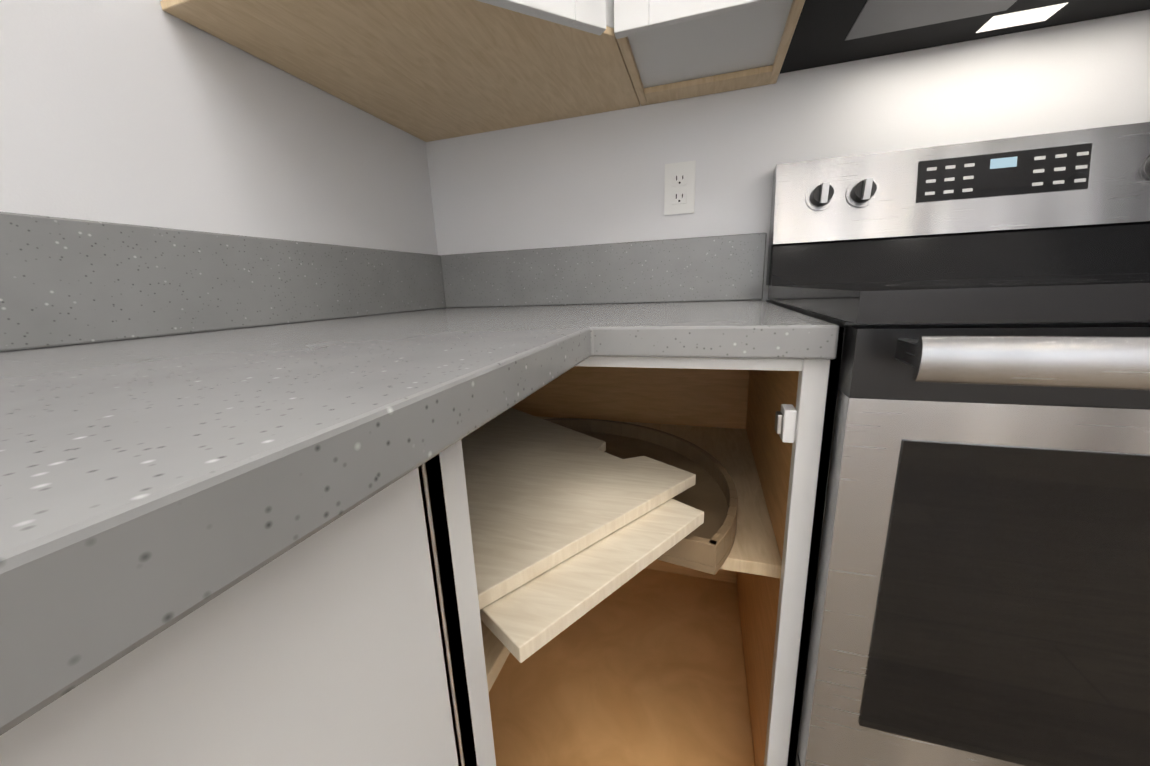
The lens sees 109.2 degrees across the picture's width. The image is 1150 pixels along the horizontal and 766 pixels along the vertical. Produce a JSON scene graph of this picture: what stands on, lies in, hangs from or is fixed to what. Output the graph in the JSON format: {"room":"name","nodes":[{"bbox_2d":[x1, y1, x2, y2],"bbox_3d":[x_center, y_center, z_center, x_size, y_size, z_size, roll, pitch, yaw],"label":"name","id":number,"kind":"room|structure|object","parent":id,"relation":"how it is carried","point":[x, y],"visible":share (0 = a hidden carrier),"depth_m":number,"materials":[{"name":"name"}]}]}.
{"room":"kitchen","nodes":[
{"label":"kitchen","id":0,"kind":"room"},
{"bbox_2d":[0,0,437,254],"bbox_3d":[-1.153,-0.485,-0.978,0.100,3.400,4.500,2,14,17],"label":"wall","id":1,"kind":"structure","parent":0,"point":[151,113],"depth_m":0.63,"materials":[{"name":"white paint"}]},
{"bbox_2d":[426,9,1149,301],"bbox_3d":[1.624,-0.940,0.502,4.490,3.400,0.100,2,14,17],"label":"wall","id":2,"kind":"structure","parent":0,"point":[594,179],"depth_m":0.94,"materials":[{"name":"white paint"}]},
{"bbox_2d":[160,0,639,141],"bbox_3d":[-0.240,-1.018,0.691,0.612,0.863,0.615,2,14,17],"label":"upper cabinet","id":3,"kind":"object","parent":2,"relation":"attached to","point":[428,70],"visible":0.92,"depth_m":0.73,"materials":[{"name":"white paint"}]},
{"bbox_2d":[664,160,695,215],"bbox_3d":[0.255,-0.473,0.996,0.072,0.116,0.007,2,14,17],"label":"electrical outlet","id":4,"kind":"object","parent":2,"relation":"attached to","point":[679,192],"visible":1,"depth_m":0.99,"materials":[{"name":"white plastic"}]},
{"bbox_2d":[614,0,804,105],"bbox_3d":[0.230,-1.033,0.674,0.295,0.863,0.361,2,14,17],"label":"upper cabinet","id":5,"kind":"object","parent":2,"relation":"attached to","point":[671,50],"visible":0.98,"depth_m":0.75,"materials":[{"name":"white paint"}]},
{"bbox_2d":[779,0,1149,73],"bbox_3d":[0.736,-0.820,0.541,0.754,0.428,0.401,2,14,17],"label":"over-the-range microwave","id":6,"kind":"object","parent":2,"relation":"attached to","point":[828,32],"visible":0.88,"depth_m":0.73,"materials":[{"name":"grey metal"}]},
{"bbox_3d":[1.008,1.290,-1.231,4.490,0.100,4.700,2,14,17],"label":"floor","id":7,"kind":"structure","parent":0,"visible":0},
{"bbox_2d":[0,467,458,765],"bbox_3d":[-0.471,0.528,0.123,0.606,0.876,0.682,2,14,17],"label":"dishwasher","id":8,"kind":"object","parent":7,"relation":"on","point":[322,647],"visible":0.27,"depth_m":0.18,"materials":[{"name":"white paint"}]},
{"bbox_2d":[418,356,829,765],"bbox_3d":[-0.092,0.349,0.820,0.902,0.876,0.910,2,14,17],"label":"base cabinet","id":9,"kind":"object","parent":7,"relation":"on","point":[656,662],"visible":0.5,"depth_m":0.80,"materials":[{"name":"brown wood"}]},
{"bbox_2d":[0,212,838,735],"bbox_3d":[-0.214,-0.093,0.381,0.905,0.190,1.598,2,14,17],"label":"countertop","id":10,"kind":"structure","parent":9,"relation":"on","point":[190,420],"depth_m":0.28,"materials":[{"name":"grey stone"}]},
{"bbox_2d":[480,498,703,662],"bbox_3d":[-0.141,0.164,0.665,0.300,0.017,0.600,-14,18,-41],"label":"board","id":11,"kind":"object","parent":9,"relation":"in","point":[523,622],"visible":0.42,"depth_m":0.43,"materials":[{"name":"brown wood"}]},
{"bbox_2d":[461,408,695,608],"bbox_3d":[-0.158,0.130,0.729,0.360,0.017,0.620,-13,17,-39],"label":"board","id":12,"kind":"object","parent":11,"relation":"on","point":[543,495],"visible":0.71,"depth_m":0.57,"materials":[{"name":"brown wood"}]},
{"bbox_2d":[544,418,737,574],"bbox_3d":[-0.023,0.168,0.837,0.650,0.044,0.472,2,14,17],"label":"lazy susan tray","id":13,"kind":"object","parent":9,"relation":"in","point":[708,543],"visible":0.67,"depth_m":0.75,"materials":[{"name":"brown wood"}]},
{"bbox_2d":[766,122,1149,765],"bbox_3d":[0.724,0.197,0.616,0.758,1.204,0.732,2,14,17],"label":"range","id":14,"kind":"object","parent":7,"relation":"on","point":[977,593],"visible":0.96,"depth_m":0.41,"materials":[{"name":"grey metal"}]}
]}

